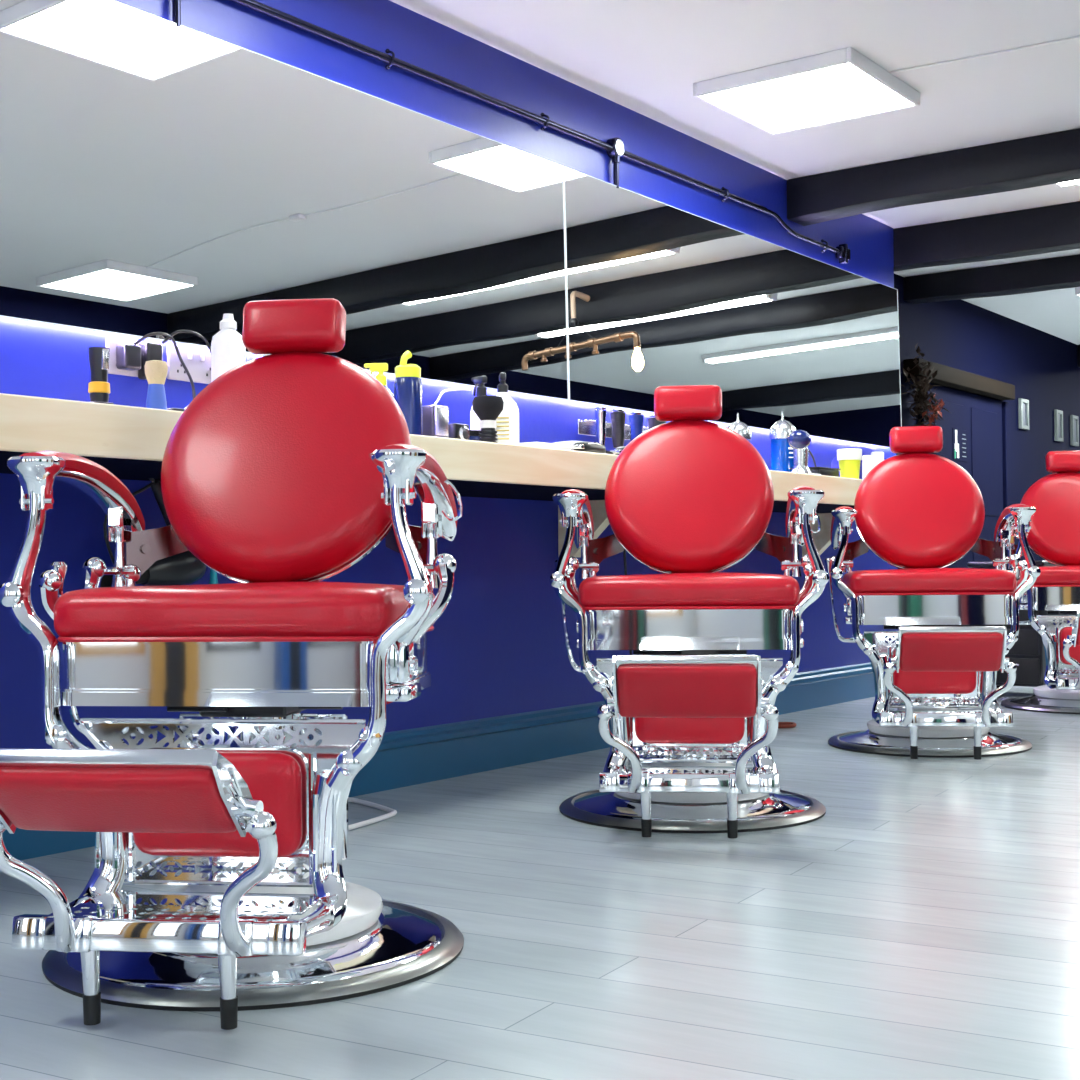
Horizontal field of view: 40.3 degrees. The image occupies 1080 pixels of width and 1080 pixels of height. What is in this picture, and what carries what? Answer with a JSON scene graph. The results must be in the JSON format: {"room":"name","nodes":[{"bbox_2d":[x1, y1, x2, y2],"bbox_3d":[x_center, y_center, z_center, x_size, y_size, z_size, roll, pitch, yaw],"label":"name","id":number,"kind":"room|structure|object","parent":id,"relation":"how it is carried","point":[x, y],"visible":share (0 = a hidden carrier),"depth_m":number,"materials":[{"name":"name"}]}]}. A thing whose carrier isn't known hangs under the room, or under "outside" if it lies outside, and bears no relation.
{"room":"salon","nodes":[
{"label":"salon","id":0,"kind":"room"},
{"bbox_2d":[0,0,897,748],"bbox_3d":[-1.026,-0.446,3.704,0.160,2.343,9.360,-1,-1,36],"label":"wall","id":1,"kind":"structure","parent":0,"point":[497,647],"depth_m":4.69,"materials":[{"name":"blue paint"}]},
{"bbox_2d":[106,337,143,376],"bbox_3d":[-0.993,-0.444,3.599,0.017,0.088,0.160,-1,-1,36],"label":"wall socket","id":2,"kind":"object","parent":1,"relation":"attached to","point":[111,343],"visible":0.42,"depth_m":3.55,"materials":[{"name":"white plastic"}]},
{"bbox_2d":[116,332,195,398],"bbox_3d":[-0.926,-0.389,3.563,0.192,0.228,0.083,-1,-1,5],"label":"plug","id":3,"kind":"object","parent":2,"relation":"in","point":[128,356],"visible":0.85,"depth_m":3.55,"materials":[{"name":"black plastic"}]},
{"bbox_2d":[138,330,210,379],"bbox_3d":[-0.879,-0.390,3.631,0.219,0.257,0.057,0,-1,-16],"label":"plug","id":4,"kind":"object","parent":2,"relation":"in","point":[149,350],"visible":0.42,"depth_m":3.60,"materials":[{"name":"black plastic"}]},
{"bbox_2d":[167,344,210,383],"bbox_3d":[-0.881,-0.447,3.752,0.017,0.088,0.170,-1,-1,36],"label":"wall socket","id":5,"kind":"object","parent":1,"relation":"attached to","point":[197,361],"visible":0.77,"depth_m":3.73,"materials":[{"name":"grey plastic"}]},
{"bbox_2d":[188,351,191,358],"bbox_3d":[-0.889,-0.469,3.733,0.006,0.020,0.012,-1,-1,36],"label":"switch","id":6,"kind":"object","parent":5,"relation":"attached to","point":[189,352],"depth_m":3.73,"materials":[{"name":"white plastic"}]},
{"bbox_2d":[200,353,204,360],"bbox_3d":[-0.865,-0.469,3.766,0.006,0.020,0.012,-1,-1,36],"label":"switch","id":7,"kind":"object","parent":5,"relation":"attached to","point":[202,355],"depth_m":3.76,"materials":[{"name":"white plastic"}]},
{"bbox_2d":[0,0,568,399],"bbox_3d":[-0.786,-0.893,3.865,0.022,0.808,2.940,-2,-2,36],"label":"wall mirror","id":8,"kind":"object","parent":1,"relation":"attached to","point":[157,174],"visible":0.93,"depth_m":3.86,"materials":[{"name":"silver metal"}]},
{"bbox_2d":[0,393,862,556],"bbox_3d":[0.077,-0.097,4.603,0.543,0.300,5.320,-1,-1,36],"label":"wall shelf","id":9,"kind":"object","parent":1,"relation":"attached to","point":[130,442],"visible":0.26,"depth_m":3.74,"materials":[{"name":"brown wood"}]},
{"bbox_2d":[88,347,113,403],"bbox_3d":[-0.927,-0.335,3.091,0.070,0.141,0.110,-1,-1,36],"label":"hair trimmer","id":10,"kind":"object","parent":9,"relation":"on","point":[99,387],"visible":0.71,"depth_m":3.07,"materials":[{"name":"black plastic"}]},
{"bbox_2d":[100,478,205,586],"bbox_3d":[-0.936,0.043,3.532,0.121,0.443,0.281,-1,-1,41],"label":"hair dryer","id":11,"kind":"object","parent":9,"relation":"hanging from","point":[183,568],"visible":0.35,"depth_m":3.52,"materials":[{"name":"black plastic"}]},
{"bbox_2d":[144,360,167,409],"bbox_3d":[-0.806,-0.320,3.087,0.048,0.112,0.048,-1,-1,36],"label":"brush","id":12,"kind":"object","parent":9,"relation":"on","point":[156,371],"visible":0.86,"depth_m":3.07,"materials":[{"name":"blue plastic"}]},
{"bbox_2d":[167,407,186,410],"bbox_3d":[-0.760,-0.286,3.263,0.044,0.047,0.189,-1,-1,30],"label":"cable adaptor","id":13,"kind":"object","parent":9,"relation":"on","point":[174,409],"visible":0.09,"depth_m":3.18,"materials":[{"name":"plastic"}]},
{"bbox_2d":[209,569,217,583],"bbox_3d":[-0.841,0.039,3.712,0.076,0.371,0.030,-1,-1,36],"label":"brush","id":14,"kind":"object","parent":9,"relation":"hanging from","point":[213,575],"visible":0.14,"depth_m":3.69,"materials":[{"name":"teal plastic"}]},
{"bbox_2d":[211,313,245,381],"bbox_3d":[-0.736,-0.396,3.472,0.080,0.275,0.080,-1,-1,36],"label":"lotion bottle","id":15,"kind":"object","parent":9,"relation":"on","point":[228,350],"visible":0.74,"depth_m":3.44,"materials":[{"name":"white plastic"}]},
{"bbox_2d":[364,363,393,396],"bbox_3d":[-0.429,-0.364,3.946,0.085,0.221,0.080,-1,-1,5],"label":"spray bottle","id":16,"kind":"object","parent":9,"relation":"on","point":[380,368],"visible":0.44,"depth_m":3.94,"materials":[{"name":"yellow plastic"}]},
{"bbox_2d":[394,350,422,434],"bbox_3d":[-0.348,-0.378,3.883,0.075,0.246,0.075,-1,-1,36],"label":"shaker bottle","id":17,"kind":"object","parent":9,"relation":"on","point":[407,383],"visible":0.84,"depth_m":3.85,"materials":[{"name":"blue plastic"}]},
{"bbox_2d":[448,423,469,439],"bbox_3d":[-0.221,-0.288,4.080,0.041,0.068,0.062,-1,-1,36],"label":"charger","id":18,"kind":"object","parent":9,"relation":"on","point":[455,430],"visible":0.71,"depth_m":4.06,"materials":[{"name":"silver metal"}]},
{"bbox_2d":[469,430,480,440],"bbox_3d":[-0.210,-0.281,4.171,0.098,0.058,0.098,-1,-1,36],"label":"jar","id":19,"kind":"object","parent":9,"relation":"on","point":[474,434],"visible":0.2,"depth_m":4.13,"materials":[{"name":"blue"}]},
{"bbox_2d":[470,376,486,430],"bbox_3d":[-0.174,-0.369,4.393,0.070,0.241,0.070,-1,-1,7],"label":"spray bottle","id":20,"kind":"object","parent":9,"relation":"on","point":[481,390],"visible":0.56,"depth_m":4.38,"materials":[{"name":"grey plastic"}]},
{"bbox_2d":[472,395,503,442],"bbox_3d":[-0.143,-0.326,4.060,0.088,0.143,0.088,-1,-1,36],"label":"brush","id":21,"kind":"object","parent":9,"relation":"on","point":[487,408],"visible":0.77,"depth_m":4.04,"materials":[{"name":"black plastic"}]},
{"bbox_2d":[495,373,518,444],"bbox_3d":[-0.106,-0.365,4.212,0.094,0.226,0.096,0,-1,-6],"label":"spray bottle","id":22,"kind":"object","parent":9,"relation":"on","point":[507,422],"visible":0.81,"depth_m":4.17,"materials":[{"name":"white plastic"}]},
{"bbox_2d":[497,417,508,438],"bbox_3d":[-0.105,-0.317,4.167,0.036,0.063,0.008,0,-1,-6],"label":"print","id":23,"kind":"object","parent":22,"relation":"attached to","point":[498,417],"depth_m":4.17},
{"bbox_2d":[516,442,570,449],"bbox_3d":[0.001,-0.265,4.239,0.100,0.022,0.170,-1,-1,36],"label":"plastic tray","id":24,"kind":"object","parent":9,"relation":"on","point":[535,444],"visible":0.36,"depth_m":4.18,"materials":[{"name":"white plastic"}]},
{"bbox_2d":[553,441,579,449],"bbox_3d":[0.094,-0.276,4.519,0.120,0.055,0.160,-1,-1,36],"label":"towel","id":25,"kind":"object","parent":9,"relation":"on","point":[561,442],"visible":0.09,"depth_m":4.46,"materials":[{"name":"grey fabric"}]},
{"bbox_2d":[570,441,613,453],"bbox_3d":[0.144,-0.272,4.387,0.085,0.036,0.235,-1,-1,29],"label":"hair clipper","id":26,"kind":"object","parent":9,"relation":"on","point":[585,446],"visible":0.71,"depth_m":4.31,"materials":[{"name":"silver metal"}]},
{"bbox_2d":[610,446,625,454],"bbox_3d":[0.292,-0.270,4.581,0.085,0.036,0.235,-1,-1,42],"label":"hair clipper","id":27,"kind":"object","parent":9,"relation":"on","point":[617,451],"visible":0.2,"depth_m":4.49,"materials":[{"name":"silver plastic"}]},
{"bbox_2d":[623,549,631,654],"bbox_3d":[0.385,0.310,5.327,0.196,0.862,0.062,0,-1,-23],"label":"hanging cable","id":28,"kind":"object","parent":9,"relation":"hanging from","point":[624,551],"visible":0.04,"depth_m":5.31,"materials":[{"name":"black plastic"}]},
{"bbox_2d":[727,413,751,442],"bbox_3d":[0.765,-0.362,5.676,0.105,0.253,0.105,-1,-1,36],"label":"jar","id":29,"kind":"object","parent":9,"relation":"on","point":[741,428],"visible":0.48,"depth_m":5.64,"materials":[{"name":"clear glass"}]},
{"bbox_2d":[769,411,795,471],"bbox_3d":[0.966,-0.373,5.827,0.112,0.275,0.105,-1,-1,36],"label":"jar","id":30,"kind":"object","parent":9,"relation":"on","point":[782,459],"visible":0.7,"depth_m":5.79,"materials":[{"name":"blue"}]},
{"bbox_2d":[787,430,811,473],"bbox_3d":[0.980,-0.328,5.546,0.088,0.175,0.104,-1,-1,36],"label":"hand massager","id":31,"kind":"object","parent":9,"relation":"on","point":[799,440],"visible":0.93,"depth_m":5.52,"materials":[{"name":"silver metal"}]},
{"bbox_2d":[808,449,816,466],"bbox_3d":[1.089,-0.319,6.070,0.144,0.174,0.036,0,-1,-35],"label":"cable","id":32,"kind":"object","parent":9,"relation":"on","point":[809,451],"visible":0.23,"depth_m":6.08,"materials":[{"name":"black plastic"}]},
{"bbox_2d":[790,467,840,476],"bbox_3d":[1.088,-0.260,5.810,0.130,0.045,0.190,-1,-1,36],"label":"storage box","id":33,"kind":"object","parent":9,"relation":"on","point":[826,471],"visible":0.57,"depth_m":5.75,"materials":[{"name":"black plastic"}]},
{"bbox_2d":[809,469,838,476],"bbox_3d":[1.088,-0.257,5.810,0.120,0.038,0.180,-1,-1,36],"label":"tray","id":34,"kind":"object","parent":33,"relation":"on","point":[827,472],"depth_m":5.76,"materials":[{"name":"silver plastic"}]},
{"bbox_2d":[837,448,861,478],"bbox_3d":[1.249,-0.301,5.929,0.100,0.130,0.100,-1,-1,36],"label":"plastic cup","id":35,"kind":"object","parent":9,"relation":"on","point":[849,459],"visible":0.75,"depth_m":5.89,"materials":[{"name":"yellow plastic"}]},
{"bbox_2d":[839,460,860,478],"bbox_3d":[1.249,-0.291,5.929,0.092,0.110,0.092,-1,-1,36],"label":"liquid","id":36,"kind":"object","parent":35,"relation":"on","point":[849,468],"depth_m":5.89,"materials":[{"name":"yellow liquid"}]},
{"bbox_2d":[862,455,873,478],"bbox_3d":[1.355,-0.292,6.074,0.048,0.115,0.048,-1,-1,36],"label":"lotion bottle","id":37,"kind":"object","parent":9,"relation":"on","point":[867,460],"visible":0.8,"depth_m":6.06,"materials":[{"name":"white plastic"}]},
{"bbox_2d":[871,452,883,466],"bbox_3d":[1.414,-0.301,6.155,0.056,0.135,0.056,-1,-1,36],"label":"lotion bottle","id":38,"kind":"object","parent":9,"relation":"on","point":[878,457],"visible":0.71,"depth_m":6.13,"materials":[{"name":"white plastic"}]},
{"bbox_2d":[3,662,874,859],"bbox_3d":[-0.943,0.641,3.626,0.028,0.165,9.350,-1,-1,36],"label":"baseboard","id":39,"kind":"structure","parent":1,"relation":"attached to","point":[403,758],"depth_m":4.69,"materials":[{"name":"blue paint"}]},
{"bbox_2d":[422,388,470,437],"bbox_3d":[-0.272,-0.394,4.541,0.068,0.174,0.238,-1,-1,36],"label":"power adaptor","id":40,"kind":"object","parent":1,"relation":"attached to","point":[435,418],"visible":0.84,"depth_m":4.45,"materials":[{"name":"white plastic"}]},
{"bbox_2d":[172,0,850,263],"bbox_3d":[-0.095,-1.374,4.828,0.044,0.183,5.260,-1,-1,36],"label":"conduit pipe","id":41,"kind":"object","parent":1,"relation":"attached to","point":[614,147],"visible":1,"depth_m":4.85,"materials":[{"name":"black metal"}]},
{"bbox_2d":[578,420,648,439],"bbox_3d":[0.288,-0.394,5.319,0.050,0.050,0.460,-1,-1,36],"label":"tool rack","id":42,"kind":"object","parent":1,"relation":"attached to","point":[585,427],"visible":0.58,"depth_m":5.22,"materials":[{"name":"silver metal"}]},
{"bbox_2d":[595,406,608,453],"bbox_3d":[0.247,-0.365,5.075,0.058,0.199,0.129,0,-1,-42],"label":"hanging clipper","id":43,"kind":"object","parent":42,"relation":"hanging from","point":[600,411],"visible":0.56,"depth_m":5.09,"materials":[{"name":"silver metal"}]},
{"bbox_2d":[610,409,625,447],"bbox_3d":[0.307,-0.364,5.167,0.135,0.199,0.064,-1,-1,44],"label":"hanging clipper","id":44,"kind":"object","parent":42,"relation":"hanging from","point":[618,417],"visible":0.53,"depth_m":5.17,"materials":[{"name":"black plastic"}]},
{"bbox_2d":[629,411,643,440],"bbox_3d":[0.378,-0.363,5.263,0.134,0.199,0.063,-1,-1,45],"label":"hanging clipper","id":45,"kind":"object","parent":42,"relation":"hanging from","point":[636,419],"visible":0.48,"depth_m":5.27,"materials":[{"name":"blue plastic"}]},
{"bbox_2d":[647,414,665,428],"bbox_3d":[0.455,-0.362,5.379,0.138,0.199,0.078,-1,-1,36],"label":"hanging clipper","id":46,"kind":"object","parent":42,"relation":"hanging from","point":[652,421],"visible":0.16,"depth_m":5.38,"materials":[{"name":"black plastic"}]},
{"bbox_2d":[564,166,901,447],"bbox_3d":[0.944,-0.870,6.231,0.022,0.808,2.915,-2,-2,36],"label":"wall mirror","id":47,"kind":"object","parent":1,"relation":"attached to","point":[659,293],"visible":0.88,"depth_m":5.92,"materials":[{"name":"silver metal"}]},
{"bbox_2d":[0,686,1079,1079],"bbox_3d":[2.667,0.770,5.414,5.060,0.100,16.900,-1,-1,36],"label":"floor","id":48,"kind":"structure","parent":0,"point":[926,926],"depth_m":2.52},
{"bbox_2d":[0,298,463,1029],"bbox_3d":[-0.510,0.121,2.372,0.710,1.156,1.019,-1,-1,7],"label":"barber chair","id":49,"kind":"object","parent":48,"relation":"on","point":[293,464],"visible":1,"depth_m":2.33,"materials":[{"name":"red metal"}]},
{"bbox_2d":[0,767,236,832],"bbox_3d":[-0.561,0.341,1.926,0.314,0.124,0.098,-1,16,7],"label":"cushion","id":50,"kind":"object","parent":49,"relation":"on","point":[77,799],"depth_m":1.89,"materials":[{"name":"red leather"}]},
{"bbox_2d":[133,752,301,857],"bbox_3d":[-0.511,0.417,2.317,0.276,0.164,0.038,-1,-1,7],"label":"cushion","id":51,"kind":"object","parent":49,"relation":"on","point":[274,779],"depth_m":2.30,"materials":[{"name":"red leather"}]},
{"bbox_2d":[54,581,434,636],"bbox_3d":[-0.488,0.119,2.527,0.562,0.093,0.422,-1,-1,7],"label":"seat cushion","id":52,"kind":"object","parent":49,"relation":"on","point":[243,608],"depth_m":2.33,"materials":[{"name":"red leather"}]},
{"bbox_2d":[348,797,396,830],"bbox_3d":[-0.483,0.715,3.832,0.223,0.013,0.507,0,-1,-18],"label":"cable loop","id":53,"kind":"object","parent":48,"relation":"on","point":[392,812],"visible":0.75,"depth_m":3.82,"materials":[{"name":"white plastic"}]},
{"bbox_2d":[549,385,828,837],"bbox_3d":[0.378,0.136,3.778,0.713,1.156,0.993,-1,-1,6],"label":"barber chair","id":54,"kind":"object","parent":48,"relation":"on","point":[689,497],"visible":1,"depth_m":3.72,"materials":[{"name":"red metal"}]},
{"bbox_2d":[617,665,756,717],"bbox_3d":[0.333,0.344,3.331,0.314,0.124,0.098,-1,-1,6],"label":"cushion","id":55,"kind":"object","parent":54,"relation":"on","point":[658,691],"depth_m":3.31,"materials":[{"name":"red leather"}]},
{"bbox_2d":[579,572,799,606],"bbox_3d":[0.397,0.134,3.919,0.562,0.093,0.422,-1,-1,6],"label":"seat cushion","id":56,"kind":"object","parent":54,"relation":"on","point":[667,589],"depth_m":3.72,"materials":[{"name":"red leather"}]},
{"bbox_2d":[635,717,744,743],"bbox_3d":[0.377,0.432,3.709,0.276,0.164,0.038,-1,-1,6],"label":"cushion","id":57,"kind":"object","parent":54,"relation":"on","point":[648,730],"depth_m":3.69,"materials":[{"name":"red leather"}]},
{"bbox_2d":[778,722,796,727],"bbox_3d":[0.963,0.735,5.837,0.102,0.014,0.144,-1,-1,36],"label":"cable coil","id":58,"kind":"object","parent":48,"relation":"on","point":[780,724],"visible":0.62,"depth_m":5.80,"materials":[{"name":"red"}]},
{"bbox_2d":[824,426,1040,759],"bbox_3d":[1.356,0.149,5.106,0.713,1.156,0.993,-1,-1,8],"label":"barber chair","id":59,"kind":"object","parent":48,"relation":"on","point":[917,510],"visible":1,"depth_m":5.06,"materials":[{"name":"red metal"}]},
{"bbox_2d":[842,568,1016,592],"bbox_3d":[1.378,0.147,5.246,0.562,0.093,0.422,-1,-1,8],"label":"seat cushion","id":60,"kind":"object","parent":59,"relation":"on","point":[903,580],"depth_m":5.05,"materials":[{"name":"red leather"}]},
{"bbox_2d":[893,650,976,693],"bbox_3d":[1.353,0.445,5.037,0.276,0.164,0.038,-1,-1,8],"label":"cushion","id":61,"kind":"object","parent":59,"relation":"on","point":[911,682],"depth_m":5.02,"materials":[{"name":"red leather"}]},
{"bbox_2d":[899,633,1003,670],"bbox_3d":[1.302,0.357,4.659,0.314,0.124,0.098,-1,-1,8],"label":"cushion","id":62,"kind":"object","parent":59,"relation":"on","point":[917,651],"depth_m":4.64,"materials":[{"name":"red leather"}]},
{"bbox_2d":[967,561,1059,687],"bbox_3d":[2.323,0.427,7.148,0.370,0.650,0.382,-1,-1,36],"label":"trolley","id":63,"kind":"object","parent":48,"relation":"on","point":[1027,653],"visible":0.27,"depth_m":6.95,"materials":[{"name":"black plastic"}]},
{"bbox_2d":[967,561,1057,567],"bbox_3d":[2.324,0.117,7.158,0.370,0.030,0.370,-1,-1,36],"label":"tray","id":64,"kind":"object","parent":63,"relation":"on","point":[972,564],"depth_m":7.06,"materials":[{"name":"silver plastic"}]},
{"bbox_2d":[1001,451,1079,713],"bbox_3d":[2.393,0.161,6.410,0.712,1.156,0.993,-1,-1,7],"label":"barber chair","id":65,"kind":"object","parent":48,"relation":"on","point":[1053,535],"visible":0.8,"depth_m":6.46,"materials":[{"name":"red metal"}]},
{"bbox_2d":[1020,565,1079,584],"bbox_3d":[2.414,0.159,6.551,0.562,0.093,0.422,-1,-1,7],"label":"seat cushion","id":66,"kind":"object","parent":65,"relation":"on","point":[1060,574],"depth_m":6.37,"materials":[{"name":"red leather"}]},
{"bbox_2d":[1061,627,1079,664],"bbox_3d":[2.391,0.457,6.341,0.276,0.164,0.038,-1,-1,7],"label":"cushion","id":67,"kind":"object","parent":65,"relation":"on","point":[1074,652],"depth_m":6.35,"materials":[{"name":"red leather"}]},
{"bbox_2d":[1076,618,1079,645],"bbox_3d":[2.342,0.369,5.963,0.314,0.124,0.098,-1,-1,7],"label":"cushion","id":68,"kind":"object","parent":65,"relation":"on","point":[1077,619],"depth_m":5.97,"materials":[{"name":"red leather"}]},
{"bbox_2d":[389,0,1079,344],"bbox_3d":[2.644,-1.672,5.455,5.060,0.100,16.900,-1,-1,36],"label":"ceiling","id":69,"kind":"structure","parent":0,"point":[645,57],"depth_m":4.97,"materials":[{"name":"paint"}]},
{"bbox_2d":[693,47,919,134],"bbox_3d":[0.955,-1.586,5.236,0.598,0.048,0.598,-1,-1,36],"label":"ceiling light panel","id":70,"kind":"object","parent":69,"relation":"attached to","point":[840,85],"visible":1,"depth_m":5.16,"materials":[{"name":"white plastic"}]},
{"bbox_2d":[787,128,1079,225],"bbox_3d":[2.829,-1.533,5.312,4.198,0.186,0.182,-1,-1,36],"label":"ceiling beam","id":71,"kind":"structure","parent":69,"relation":"attached to","point":[1051,158],"depth_m":6.08,"materials":[{"name":"black"}]},
{"bbox_2d":[891,35,1079,73],"bbox_3d":[2.190,-1.630,4.401,2.368,0.007,0.116,-1,-1,32],"label":"cable","id":72,"kind":"object","parent":69,"relation":"attached to","point":[1075,37],"visible":1,"depth_m":4.89,"materials":[{"name":"white plastic"}]},
{"bbox_2d":[893,201,1079,271],"bbox_3d":[3.341,-1.502,6.402,4.660,0.222,0.137,-1,-1,36],"label":"ceiling beam","id":73,"kind":"structure","parent":69,"relation":"attached to","point":[1054,228],"depth_m":7.17,"materials":[{"name":"black"}]},
{"bbox_2d":[903,254,1079,303],"bbox_3d":[4.080,-1.516,7.413,4.660,0.173,0.172,-1,-1,36],"label":"ceiling beam","id":74,"kind":"structure","parent":69,"relation":"attached to","point":[1062,272],"depth_m":8.42,"materials":[{"name":"black"}]},
{"bbox_2d":[1053,180,1079,187],"bbox_3d":[2.988,-1.588,5.846,1.870,0.059,0.130,-1,-1,36],"label":"light","id":75,"kind":"object","parent":69,"relation":"attached to","point":[1057,185],"visible":0.27,"depth_m":6.37,"materials":[{"name":"white"}]},
{"bbox_2d":[1059,180,1079,185],"bbox_3d":[2.988,-1.573,5.846,1.820,0.026,0.100,-1,-1,36],"label":"diffuser","id":76,"kind":"object","parent":75,"relation":"attached to","point":[1075,181],"depth_m":6.37,"materials":[{"name":"white plastic"}]},
{"bbox_2d":[1075,287,1079,296],"bbox_3d":[3.734,-1.546,9.178,0.598,0.048,0.598,-1,-1,36],"label":"ceiling light panel","id":77,"kind":"object","parent":69,"relation":"attached to","point":[1077,289],"visible":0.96,"depth_m":9.11,"materials":[{"name":"white"}]},
{"bbox_2d":[1077,345,1079,366],"bbox_3d":[6.152,-1.482,10.246,4.660,0.186,0.192,-1,-1,36],"label":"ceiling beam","id":78,"kind":"structure","parent":69,"relation":"attached to","point":[1078,346],"depth_m":11.54,"materials":[{"name":"black"}]},
{"bbox_2d":[770,438,793,471],"bbox_3d":[0.964,-0.318,5.828,0.104,0.165,0.104,-1,-1,36],"label":"liquid","id":79,"kind":"object","parent":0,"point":[782,459],"depth_m":5.78,"materials":[{"name":"blue liquid"}]},
{"bbox_2d":[894,274,1079,568],"bbox_3d":[3.489,-0.372,10.622,0.120,2.343,7.140,-1,-1,36],"label":"wall","id":80,"kind":"structure","parent":0,"point":[1043,369],"depth_m":10.29,"materials":[{"name":"blue paint"}]},
{"bbox_2d":[902,343,950,425],"bbox_3d":[2.250,-0.878,8.707,0.416,0.579,0.240,0,-1,-41],"label":"plant","id":81,"kind":"object","parent":80,"relation":"attached to","point":[921,395],"visible":0.94,"depth_m":8.69,"materials":[{"name":"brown plant"}]},
{"bbox_2d":[903,358,1014,399],"bbox_3d":[2.699,-1.014,9.373,0.100,0.100,1.720,-1,-1,36],"label":"lintel","id":82,"kind":"object","parent":80,"relation":"attached to","point":[946,376],"visible":1,"depth_m":9.28,"materials":[{"name":"wood"}]},
{"bbox_2d":[918,383,1010,625],"bbox_3d":[2.766,-0.083,9.488,0.040,1.740,1.570,-1,-1,36],"label":"door","id":83,"kind":"structure","parent":80,"relation":"in","point":[986,421],"depth_m":9.71,"materials":[{"name":"blue paint"}]},
{"bbox_2d":[952,428,967,461],"bbox_3d":[2.677,-0.604,9.360,0.006,0.200,0.260,-1,-1,36],"label":"door sign","id":84,"kind":"object","parent":83,"relation":"attached to","point":[960,437],"visible":1,"depth_m":9.36,"materials":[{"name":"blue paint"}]},
{"bbox_2d":[955,430,958,457],"bbox_3d":[2.637,-0.608,9.303,0.002,0.175,0.070,-1,-1,36],"label":"print","id":85,"kind":"object","parent":84,"relation":"attached to","point":[956,431],"depth_m":9.30,"materials":[{"name":"white paper"}]},
{"bbox_2d":[1018,398,1028,429],"bbox_3d":[3.437,-0.893,10.443,0.024,0.215,0.170,-1,-1,36],"label":"framed picture","id":86,"kind":"object","parent":80,"relation":"attached to","point":[1023,404],"visible":1,"depth_m":10.43,"materials":[{"name":"silver metal"}]},
{"bbox_2d":[1023,403,1026,425],"bbox_3d":[3.432,-0.893,10.446,0.012,0.165,0.120,-1,-1,36],"label":"print","id":87,"kind":"object","parent":86,"relation":"attached to","point":[1024,404],"depth_m":10.46},
{"bbox_2d":[1054,409,1062,441],"bbox_3d":[3.915,-0.862,11.096,0.024,0.235,0.150,-1,-1,36],"label":"framed picture","id":88,"kind":"object","parent":80,"relation":"attached to","point":[1058,414],"visible":1,"depth_m":11.09,"materials":[{"name":"silver metal"}]},
{"bbox_2d":[1058,414,1060,437],"bbox_3d":[3.910,-0.862,11.100,0.012,0.185,0.100,-1,-1,36],"label":"print","id":89,"kind":"object","parent":88,"relation":"attached to","point":[1059,415],"depth_m":11.11},
{"bbox_2d":[1070,415,1078,445],"bbox_3d":[4.151,-0.849,11.419,0.024,0.235,0.150,-1,-1,36],"label":"framed picture","id":90,"kind":"object","parent":80,"relation":"attached to","point":[1074,420],"visible":1,"depth_m":11.41,"materials":[{"name":"silver metal"}]},
{"bbox_2d":[1074,419,1075,441],"bbox_3d":[4.146,-0.849,11.422,0.012,0.185,0.100,-1,-1,36],"label":"print","id":91,"kind":"object","parent":90,"relation":"attached to","point":[1074,419],"depth_m":11.43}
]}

